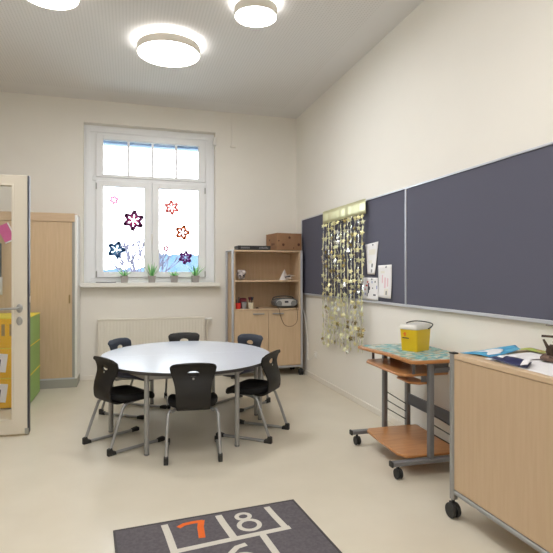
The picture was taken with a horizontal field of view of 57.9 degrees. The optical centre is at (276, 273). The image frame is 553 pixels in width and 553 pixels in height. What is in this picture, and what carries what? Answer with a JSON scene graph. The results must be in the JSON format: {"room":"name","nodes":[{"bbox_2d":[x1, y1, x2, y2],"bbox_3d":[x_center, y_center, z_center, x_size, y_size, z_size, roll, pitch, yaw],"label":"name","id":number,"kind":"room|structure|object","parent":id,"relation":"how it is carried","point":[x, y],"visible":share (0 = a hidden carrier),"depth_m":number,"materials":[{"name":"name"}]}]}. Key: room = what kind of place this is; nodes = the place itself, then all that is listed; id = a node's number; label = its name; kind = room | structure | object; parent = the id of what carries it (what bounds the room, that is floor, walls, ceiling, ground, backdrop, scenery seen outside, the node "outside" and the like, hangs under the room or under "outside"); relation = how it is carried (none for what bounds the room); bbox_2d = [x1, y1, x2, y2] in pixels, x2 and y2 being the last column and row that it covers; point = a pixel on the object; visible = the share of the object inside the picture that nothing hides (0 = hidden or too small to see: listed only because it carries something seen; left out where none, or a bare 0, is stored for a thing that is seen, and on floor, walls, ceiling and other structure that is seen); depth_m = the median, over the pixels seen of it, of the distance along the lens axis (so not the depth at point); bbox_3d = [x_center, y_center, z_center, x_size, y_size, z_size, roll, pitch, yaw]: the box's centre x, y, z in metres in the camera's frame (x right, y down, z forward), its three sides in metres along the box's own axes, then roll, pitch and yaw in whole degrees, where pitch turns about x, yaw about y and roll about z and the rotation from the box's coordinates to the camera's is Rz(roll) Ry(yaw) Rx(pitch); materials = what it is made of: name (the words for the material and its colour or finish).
{"room":"classroom","nodes":[
{"label":"classroom","id":0,"kind":"room"},
{"bbox_2d":[0,91,295,375],"bbox_3d":[-2.281,-0.425,6.531,5.820,3.530,0.400,0,0,-16],"label":"wall","id":1,"kind":"structure","parent":0,"point":[42,137],"depth_m":6.53,"materials":[{"name":"paint"}]},
{"bbox_2d":[84,125,213,282],"bbox_3d":[-1.687,-0.895,6.724,1.770,2.080,0.367,0,0,-16],"label":"window","id":2,"kind":"structure","parent":1,"relation":"in","point":[95,137],"depth_m":6.59,"materials":[{"name":"white paint"}]},
{"bbox_2d":[109,195,118,203],"bbox_3d":[-2.107,-0.955,6.489,0.125,0.126,0.003,0,0,-16],"label":"star","id":3,"kind":"object","parent":2,"relation":"attached to","point":[114,201],"visible":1,"depth_m":6.49,"materials":[{"name":"pink paper"}]},
{"bbox_2d":[108,241,125,258],"bbox_3d":[-2.077,-0.307,6.497,0.228,0.237,0.003,0,0,-16],"label":"star","id":4,"kind":"object","parent":2,"relation":"attached to","point":[118,243],"visible":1,"depth_m":6.50,"materials":[{"name":"blue paper"}]},
{"bbox_2d":[123,210,143,230],"bbox_3d":[-1.874,-0.695,6.557,0.276,0.288,0.003,0,0,-16],"label":"star","id":5,"kind":"object","parent":2,"relation":"attached to","point":[134,212],"visible":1,"depth_m":6.56,"materials":[{"name":"purple paper"}]},
{"bbox_2d":[164,200,178,214],"bbox_3d":[-1.404,-0.882,6.696,0.202,0.210,0.003,0,0,-16],"label":"star","id":6,"kind":"object","parent":2,"relation":"attached to","point":[166,205],"visible":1,"depth_m":6.70,"materials":[{"name":"paper"}]},
{"bbox_2d":[175,225,189,239],"bbox_3d":[-1.262,-0.552,6.738,0.203,0.212,0.003,0,0,-16],"label":"star","id":7,"kind":"object","parent":2,"relation":"attached to","point":[183,226],"visible":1,"depth_m":6.74,"materials":[{"name":"orange paper"}]},
{"bbox_2d":[179,250,191,263],"bbox_3d":[-1.229,-0.216,6.747,0.188,0.194,0.003,0,0,-16],"label":"star","id":8,"kind":"object","parent":2,"relation":"attached to","point":[185,253],"visible":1,"depth_m":6.75,"materials":[{"name":"purple paper"}]},
{"bbox_2d":[80,282,219,287],"bbox_3d":[-1.619,0.145,6.516,1.748,0.055,0.225,0,0,-16],"label":"window sill","id":9,"kind":"structure","parent":1,"relation":"attached to","point":[136,284],"depth_m":6.43,"materials":[{"name":"white stone"}]},
{"bbox_2d":[117,267,130,282],"bbox_3d":[-1.934,0.015,6.397,0.202,0.205,0.175,0,0,-7],"label":"potted succulent","id":10,"kind":"object","parent":9,"relation":"on","point":[124,278],"visible":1,"depth_m":6.34,"materials":[{"name":"beige ceramic"}]},
{"bbox_2d":[120,276,127,282],"bbox_3d":[-1.940,0.073,6.377,0.099,0.088,0.099,0,0,-16],"label":"pot","id":11,"kind":"object","parent":10,"relation":"on","point":[124,279],"depth_m":6.33,"materials":[{"name":"grey ceramic"}]},
{"bbox_2d":[146,263,158,282],"bbox_3d":[-1.616,-0.021,6.490,0.183,0.278,0.247,0,0,19],"label":"potted succulent","id":12,"kind":"object","parent":9,"relation":"on","point":[151,279],"visible":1,"depth_m":6.43,"materials":[{"name":"green plant"}]},
{"bbox_2d":[148,276,155,282],"bbox_3d":[-1.614,0.073,6.473,0.099,0.088,0.099,0,0,-16],"label":"pot","id":13,"kind":"object","parent":12,"relation":"on","point":[151,279],"depth_m":6.43,"materials":[{"name":"grey ceramic"}]},
{"bbox_2d":[170,271,178,282],"bbox_3d":[-1.349,0.035,6.558,0.173,0.165,0.173,0,0,-16],"label":"potted succulent","id":14,"kind":"object","parent":9,"relation":"on","point":[174,277],"visible":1,"depth_m":6.52,"materials":[{"name":"grey ceramic"}]},
{"bbox_2d":[170,276,177,282],"bbox_3d":[-1.341,0.073,6.553,0.099,0.088,0.099,0,0,-16],"label":"pot","id":15,"kind":"object","parent":14,"relation":"on","point":[174,279],"depth_m":6.51,"materials":[{"name":"grey ceramic"}]},
{"bbox_2d":[186,263,203,281],"bbox_3d":[-1.082,-0.012,6.647,0.247,0.259,0.277,0,0,-31],"label":"potted succulent","id":16,"kind":"object","parent":9,"relation":"on","point":[195,278],"visible":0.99,"depth_m":6.59,"materials":[{"name":"green plant"}]},
{"bbox_2d":[191,276,199,281],"bbox_3d":[-1.075,0.073,6.632,0.099,0.088,0.099,0,0,-16],"label":"pot","id":17,"kind":"object","parent":16,"relation":"on","point":[194,278],"depth_m":6.59,"materials":[{"name":"grey ceramic"}]},
{"bbox_2d":[98,316,211,369],"bbox_3d":[-1.554,0.906,6.481,1.434,0.668,0.107,0,0,-16],"label":"radiator","id":18,"kind":"object","parent":1,"relation":"attached to","point":[138,330],"visible":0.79,"depth_m":6.40,"materials":[{"name":"beige metal"}]},
{"bbox_2d":[98,316,204,320],"bbox_3d":[-1.598,0.582,6.460,1.338,0.020,0.092,0,0,-16],"label":"grille","id":19,"kind":"object","parent":18,"relation":"attached to","point":[196,318],"depth_m":6.45,"materials":[{"name":"beige metal"}]},
{"bbox_2d":[80,367,289,380],"bbox_3d":[-1.654,1.312,6.501,4.006,0.055,0.014,0,0,-16],"label":"baseboard","id":20,"kind":"structure","parent":1,"relation":"attached to","point":[91,377],"depth_m":6.29,"materials":[{"name":"beige"}]},
{"bbox_2d":[230,115,235,147],"bbox_3d":[-0.591,-1.938,6.811,0.070,0.445,0.021,0,0,-16],"label":"duct","id":21,"kind":"object","parent":1,"relation":"attached to","point":[232,145],"visible":1,"depth_m":6.80,"materials":[{"name":"paint"}]},
{"bbox_2d":[0,0,423,118],"bbox_3d":[-0.964,-2.290,2.067,5.820,0.200,9.910,0,0,-16],"label":"ceiling","id":22,"kind":"structure","parent":0,"point":[88,50],"depth_m":4.93,"materials":[{"name":"white paint"}]},
{"bbox_2d":[28,0,79,9],"bbox_3d":[-1.694,-2.129,3.733,0.422,0.122,0.422,0,0,-16],"label":"ceiling lamp","id":23,"kind":"object","parent":22,"relation":"attached to","point":[49,4],"visible":1,"depth_m":3.85,"materials":[{"name":"beige plastic"}]},
{"bbox_2d":[137,32,199,66],"bbox_3d":[-1.021,-2.129,4.740,0.588,0.122,0.588,0,0,-16],"label":"ceiling lamp","id":24,"kind":"object","parent":22,"relation":"attached to","point":[161,49],"visible":1,"depth_m":4.64,"materials":[{"name":"beige plastic"}]},
{"bbox_2d":[234,0,276,27],"bbox_3d":[-0.167,-2.129,4.048,0.348,0.122,0.348,0,0,-16],"label":"ceiling lamp","id":25,"kind":"object","parent":22,"relation":"attached to","point":[251,13],"visible":1,"depth_m":3.98,"materials":[{"name":"beige plastic"}]},
{"bbox_2d":[236,6,275,26],"bbox_3d":[-0.167,-2.073,4.048,0.326,0.010,0.326,0,0,-16],"label":"diffuser","id":26,"kind":"object","parent":25,"relation":"attached to","point":[249,16],"depth_m":4.01,"materials":[{"name":"white plastic"}]},
{"bbox_2d":[0,368,538,552],"bbox_3d":[-0.964,1.440,2.067,5.820,0.200,9.910,0,0,-16],"label":"floor","id":27,"kind":"structure","parent":0,"point":[59,493],"depth_m":3.30,"materials":[{"name":"beige laminate"}]},
{"bbox_2d":[0,365,39,408],"bbox_3d":[-2.907,1.180,5.214,0.704,0.296,0.697,0,0,-16],"label":"drawer box","id":28,"kind":"object","parent":27,"relation":"on","point":[5,383],"visible":0.37,"depth_m":4.94,"materials":[{"name":"green"}]},
{"bbox_2d":[0,339,39,377],"bbox_3d":[-2.907,0.884,5.214,0.704,0.296,0.697,0,0,-16],"label":"drawer box","id":29,"kind":"object","parent":28,"relation":"on","point":[5,353],"visible":0.37,"depth_m":4.94,"materials":[{"name":"green plastic"}]},
{"bbox_2d":[0,312,39,347],"bbox_3d":[-2.907,0.587,5.215,0.704,0.296,0.696,0,0,-16],"label":"drawer box","id":30,"kind":"object","parent":29,"relation":"on","point":[5,318],"visible":0.41,"depth_m":4.94,"materials":[{"name":"green plastic"}]},
{"bbox_2d":[0,211,79,388],"bbox_3d":[-2.954,0.317,5.914,1.147,2.047,0.388,0,0,-16],"label":"tall cabinet","id":31,"kind":"object","parent":27,"relation":"on","point":[54,237],"visible":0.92,"depth_m":5.84,"materials":[{"name":"brown wood"}]},
{"bbox_2d":[0,243,1,294],"bbox_3d":[-3.210,-0.100,5.596,0.254,0.680,0.080,0,0,-16],"label":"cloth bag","id":32,"kind":"object","parent":31,"relation":"hanging from","point":[0,243],"visible":1,"depth_m":5.63,"materials":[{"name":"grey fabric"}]},
{"bbox_2d":[0,223,11,243],"bbox_3d":[-3.064,-0.460,5.683,0.208,0.246,0.007,0,0,-16],"label":"card","id":33,"kind":"object","parent":31,"relation":"attached to","point":[5,229],"visible":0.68,"depth_m":5.68,"materials":[{"name":"pink paper"}]},
{"bbox_2d":[82,356,164,456],"bbox_3d":[-1.208,0.989,3.970,0.411,0.702,0.497,0,0,43],"label":"chair","id":34,"kind":"object","parent":27,"relation":"on","point":[103,390],"visible":1,"depth_m":3.84,"materials":[{"name":"black plastic"}]},
{"bbox_2d":[99,337,166,418],"bbox_3d":[-1.387,0.989,4.859,0.497,0.702,0.411,0,0,20],"label":"chair","id":35,"kind":"object","parent":27,"relation":"on","point":[113,344],"visible":0.49,"depth_m":4.76,"materials":[{"name":"black plastic"}]},
{"bbox_2d":[164,332,199,408],"bbox_3d":[-0.951,0.989,5.238,0.411,0.702,0.497,0,0,-16],"label":"chair","id":36,"kind":"object","parent":27,"relation":"on","point":[190,336],"visible":0.3,"depth_m":5.38,"materials":[{"name":"black plastic"}]},
{"bbox_2d":[100,341,264,426],"bbox_3d":[-0.924,1.029,4.889,1.480,0.622,0.869,0,0,-16],"label":"round table","id":37,"kind":"object","parent":27,"relation":"on","point":[173,347],"visible":0.65,"depth_m":4.79,"materials":[{"name":"white laminate"}]},
{"bbox_2d":[104,350,269,455],"bbox_3d":[-0.678,1.029,4.053,1.480,0.622,0.869,0,0,-16],"label":"round table","id":38,"kind":"object","parent":27,"relation":"on","point":[152,367],"visible":0.73,"depth_m":3.96,"materials":[{"name":"white laminate"}]},
{"bbox_2d":[164,363,222,465],"bbox_3d":[-0.629,0.989,3.763,0.411,0.702,0.497,0,0,-10],"label":"chair","id":39,"kind":"object","parent":27,"relation":"on","point":[191,393],"visible":1,"depth_m":3.58,"materials":[{"name":"black plastic"}]},
{"bbox_2d":[113,499,341,552],"bbox_3d":[-0.035,1.335,1.877,1.012,0.010,1.908,0,0,-21],"label":"rug","id":40,"kind":"object","parent":27,"relation":"on","point":[282,526],"visible":1,"depth_m":2.56,"materials":[{"name":"grey carpet"}]},
{"bbox_2d":[213,334,270,412],"bbox_3d":[-0.373,0.989,5.127,0.411,0.702,0.497,0,0,37],"label":"chair","id":41,"kind":"object","parent":27,"relation":"on","point":[242,338],"visible":0.39,"depth_m":5.19,"materials":[{"name":"black plastic"}]},
{"bbox_2d":[216,349,289,443],"bbox_3d":[-0.193,0.989,4.209,0.497,0.702,0.411,0,0,23],"label":"chair","id":42,"kind":"object","parent":27,"relation":"on","point":[248,387],"visible":1,"depth_m":4.09,"materials":[{"name":"black plastic"}]},
{"bbox_2d":[226,249,303,378],"bbox_3d":[-0.167,0.517,6.671,0.965,1.645,0.468,0,0,-16],"label":"tall cabinet","id":43,"kind":"object","parent":27,"relation":"on","point":[264,269],"visible":0.63,"depth_m":6.61,"materials":[{"name":"brown wood"}]},
{"bbox_2d":[235,303,240,308],"bbox_3d":[-0.495,0.418,6.433,0.072,0.075,0.072,0,0,-16],"label":"pencil cup","id":44,"kind":"object","parent":43,"relation":"on","point":[237,305],"visible":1,"depth_m":6.41,"materials":[{"name":"red plastic"}]},
{"bbox_2d":[236,270,245,279],"bbox_3d":[-0.460,0.017,6.511,0.120,0.135,0.095,0,0,-16],"label":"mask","id":45,"kind":"object","parent":43,"relation":"on","point":[240,274],"visible":1,"depth_m":6.48,"materials":[{"name":"grey"}]},
{"bbox_2d":[239,298,246,307],"bbox_3d":[-0.441,0.388,6.574,0.095,0.135,0.060,0,0,-16],"label":"pouch","id":46,"kind":"object","parent":43,"relation":"on","point":[240,299],"visible":0.54,"depth_m":6.54,"materials":[{"name":"red fabric"}]},
{"bbox_2d":[241,302,246,308],"bbox_3d":[-0.419,0.410,6.455,0.072,0.090,0.072,0,0,-16],"label":"storage jar","id":47,"kind":"object","parent":43,"relation":"on","point":[244,304],"visible":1,"depth_m":6.43,"materials":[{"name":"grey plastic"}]},
{"bbox_2d":[248,302,253,308],"bbox_3d":[-0.332,0.415,6.481,0.074,0.080,0.074,0,0,-16],"label":"cup","id":48,"kind":"object","parent":43,"relation":"on","point":[250,305],"visible":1,"depth_m":6.45,"materials":[{"name":"beige ceramic"}]},
{"bbox_2d":[234,245,270,249],"bbox_3d":[-0.319,-0.333,6.572,0.433,0.051,0.258,0,0,-16],"label":"game box","id":49,"kind":"object","parent":43,"relation":"on","point":[239,247],"visible":0.95,"depth_m":6.45,"materials":[{"name":"grey cardboard"}]},
{"bbox_2d":[266,233,301,250],"bbox_3d":[0.097,-0.418,6.758,0.360,0.222,0.374,0,0,-24],"label":"cardboard box","id":50,"kind":"object","parent":43,"relation":"on","point":[277,241],"visible":0.96,"depth_m":6.60,"materials":[{"name":"brown cardboard"}]},
{"bbox_2d":[271,295,297,307],"bbox_3d":[0.109,0.374,6.664,0.330,0.158,0.178,0,0,-16],"label":"radio","id":51,"kind":"object","parent":43,"relation":"on","point":[283,301],"visible":1,"depth_m":6.60,"materials":[{"name":"grey metal"}]},
{"bbox_2d":[277,307,297,326],"bbox_3d":[0.139,0.566,6.553,0.262,0.251,0.109,0,0,-16],"label":"cable","id":52,"kind":"object","parent":51,"relation":"attached to","point":[277,307],"visible":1,"depth_m":6.52,"materials":[{"name":"black plastic"}]},
{"bbox_2d":[279,269,293,279],"bbox_3d":[0.141,0.014,6.650,0.212,0.146,0.088,0,0,-22],"label":"bird","id":53,"kind":"object","parent":43,"relation":"on","point":[284,276],"visible":0.96,"depth_m":6.65},
{"bbox_2d":[349,344,449,478],"bbox_3d":[0.954,0.953,3.649,0.612,0.774,0.770,0,0,-14],"label":"rolling cart","id":54,"kind":"object","parent":27,"relation":"on","point":[407,440],"visible":0.74,"depth_m":3.52,"materials":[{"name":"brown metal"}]},
{"bbox_2d":[366,358,447,376],"bbox_3d":[0.914,0.676,3.638,0.355,0.017,0.622,0,0,-14],"label":"shelf","id":55,"kind":"object","parent":54,"relation":"attached to","point":[394,366],"depth_m":3.55,"materials":[{"name":"brown wood"}]},
{"bbox_2d":[367,424,449,457],"bbox_3d":[0.972,1.216,3.653,0.455,0.018,0.625,0,0,-14],"label":"shelf","id":56,"kind":"object","parent":54,"relation":"attached to","point":[407,440],"depth_m":3.61,"materials":[{"name":"brown wood"}]},
{"bbox_2d":[397,376,426,384],"bbox_3d":[0.924,0.734,3.455,0.115,0.016,0.260,0,0,-14],"label":"shelf","id":57,"kind":"object","parent":54,"relation":"on","point":[411,380],"depth_m":3.39,"materials":[{"name":"brown wood"}]},
{"bbox_2d":[399,320,432,351],"bbox_3d":[1.041,0.462,3.708,0.233,0.208,0.170,0,0,-41],"label":"bucket","id":58,"kind":"object","parent":54,"relation":"on","point":[415,337],"visible":1,"depth_m":3.65,"materials":[{"name":"yellow plastic"}]},
{"bbox_2d":[445,350,552,552],"bbox_3d":[1.411,0.886,2.155,0.558,0.908,1.471,0,0,-16],"label":"base cabinet","id":59,"kind":"object","parent":27,"relation":"on","point":[501,415],"visible":0.98,"depth_m":2.37,"materials":[{"name":"brown wood"}]},
{"bbox_2d":[464,345,519,356],"bbox_3d":[1.219,0.425,2.734,0.375,0.029,0.185,0,0,-16],"label":"sheet","id":60,"kind":"object","parent":59,"relation":"on","point":[498,351],"visible":1,"depth_m":2.75,"materials":[{"name":"blue paper"}]},
{"bbox_2d":[485,352,552,376],"bbox_3d":[1.308,0.438,2.403,0.430,0.004,0.630,0,0,-16],"label":"sheet","id":61,"kind":"object","parent":59,"relation":"on","point":[540,366],"visible":0.48,"depth_m":2.35,"materials":[{"name":"white paper"}]},
{"bbox_2d":[488,355,531,367],"bbox_3d":[1.159,0.422,2.440,0.135,0.022,0.315,0,0,-16],"label":"wrapper","id":62,"kind":"object","parent":61,"relation":"on","point":[515,361],"visible":1,"depth_m":2.40,"materials":[{"name":"blue plastic"}]},
{"bbox_2d":[497,355,530,364],"bbox_3d":[1.161,0.419,2.419,0.114,0.017,0.263,0,0,-16],"label":"book","id":63,"kind":"object","parent":62,"relation":"on","point":[506,359],"depth_m":2.41,"materials":[{"name":"paper"}]},
{"bbox_2d":[504,352,541,359],"bbox_3d":[1.321,0.432,2.626,0.220,0.005,0.190,0,0,-16],"label":"sheet","id":64,"kind":"object","parent":61,"relation":"on","point":[529,355],"visible":0.77,"depth_m":2.63,"materials":[{"name":"white paper"}]},
{"bbox_2d":[540,324,552,361],"bbox_3d":[1.424,0.341,2.463,0.206,0.174,0.218,0,0,-16],"label":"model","id":65,"kind":"object","parent":61,"relation":"on","point":[548,356],"visible":1,"depth_m":2.47},
{"bbox_2d":[519,348,545,353],"bbox_3d":[1.452,0.429,2.738,0.115,0.011,0.270,0,0,-16],"label":"sheet","id":66,"kind":"object","parent":59,"relation":"on","point":[529,349],"visible":0.71,"depth_m":2.81,"materials":[{"name":"paper"}]},
{"bbox_2d":[296,0,552,442],"bbox_3d":[1.754,-0.425,2.608,0.300,3.530,9.410,0,0,-16],"label":"wall","id":67,"kind":"structure","parent":0,"point":[456,85],"depth_m":4.00,"materials":[{"name":"paint"}]},
{"bbox_2d":[303,310,313,359],"bbox_3d":[0.420,0.802,6.485,0.025,0.647,0.347,0,0,-21],"label":"power cord","id":68,"kind":"object","parent":67,"relation":"attached to","point":[303,310],"visible":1,"depth_m":6.53,"materials":[{"name":"white plastic"}]},
{"bbox_2d":[301,187,405,306],"bbox_3d":[0.727,-0.223,5.503,0.032,1.010,2.659,0,0,-16],"label":"pinboard","id":69,"kind":"object","parent":67,"relation":"attached to","point":[384,218],"visible":0.78,"depth_m":4.96,"materials":[{"name":"fabric"}]},
{"bbox_2d":[321,199,365,353],"bbox_3d":[0.695,0.060,5.403,0.064,1.581,1.123,0,0,-16],"label":"curtain","id":70,"kind":"object","parent":69,"relation":"hanging from","point":[354,209],"visible":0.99,"depth_m":5.32,"materials":[{"name":"gold metal"}]},
{"bbox_2d":[363,278,377,300],"bbox_3d":[0.904,0.147,4.831,0.015,0.215,0.325,0,0,-16],"label":"paper sheet","id":71,"kind":"object","parent":69,"relation":"attached to","point":[370,289],"visible":0.99,"depth_m":4.82,"materials":[{"name":"white paper"}]},
{"bbox_2d":[365,242,377,274],"bbox_3d":[0.908,-0.145,4.811,0.019,0.310,0.265,0,0,-16],"label":"paper sheet","id":72,"kind":"object","parent":69,"relation":"attached to","point":[372,248],"visible":1,"depth_m":4.80,"materials":[{"name":"white paper"}]},
{"bbox_2d":[378,265,391,298],"bbox_3d":[0.981,0.072,4.562,0.019,0.305,0.255,0,0,-16],"label":"paper sheet","id":73,"kind":"object","parent":69,"relation":"attached to","point":[384,271],"visible":1,"depth_m":4.55,"materials":[{"name":"white paper"}]},
{"bbox_2d":[295,367,449,454],"bbox_3d":[1.561,1.312,2.707,0.014,0.055,9.110,0,0,-16],"label":"baseboard","id":74,"kind":"structure","parent":67,"relation":"attached to","point":[371,408],"depth_m":5.24,"materials":[{"name":"beige"}]},
{"bbox_2d":[405,142,552,324],"bbox_3d":[1.484,-0.223,2.935,0.032,1.010,2.695,0,0,-16],"label":"pinboard","id":75,"kind":"object","parent":67,"relation":"attached to","point":[479,238],"visible":1,"depth_m":3.27,"materials":[{"name":"fabric"}]},
{"bbox_3d":[-2.384,-0.425,1.543,0.200,3.530,9.110,0,0,-16],"label":"wall","id":76,"kind":"structure","parent":0,"visible":0},
{"bbox_2d":[0,175,29,434],"bbox_3d":[-2.510,0.258,4.011,0.963,2.141,0.124,0,0,-16],"label":"door","id":77,"kind":"structure","parent":76,"relation":"in","point":[19,423],"depth_m":4.13,"materials":[{"name":"beige paint"}]},
{"label":"outside","id":78,"kind":"structure","parent":0,"visible":0},
{"bbox_3d":[-29.568,5.440,100.230,120.000,0.200,191.000,0,0,-16],"label":"ground","id":79,"kind":"structure","parent":78,"visible":0},
{"bbox_2d":[108,235,143,271],"bbox_3d":[-8.396,1.563,28.831,2.506,7.557,3.802,0,0,-16],"label":"bare tree","id":80,"kind":"object","parent":79,"relation":"on","point":[130,244],"visible":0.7,"depth_m":28.85,"materials":[{"name":"white paper"}]},
{"bbox_2d":[104,249,178,271],"bbox_3d":[-8.860,1.750,33.538,5.030,7.192,1.654,0,0,-13],"label":"bare tree","id":81,"kind":"object","parent":79,"relation":"on","point":[142,253],"visible":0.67,"depth_m":33.63,"materials":[{"name":"grey plant"}]},
{"bbox_2d":[103,253,197,271],"bbox_3d":[-11.510,1.856,42.479,29.960,6.968,8.000,0,0,-16],"label":"hill","id":82,"kind":"structure","parent":79,"relation":"on","point":[179,267],"depth_m":39.38,"materials":[{"name":"blue paper"}]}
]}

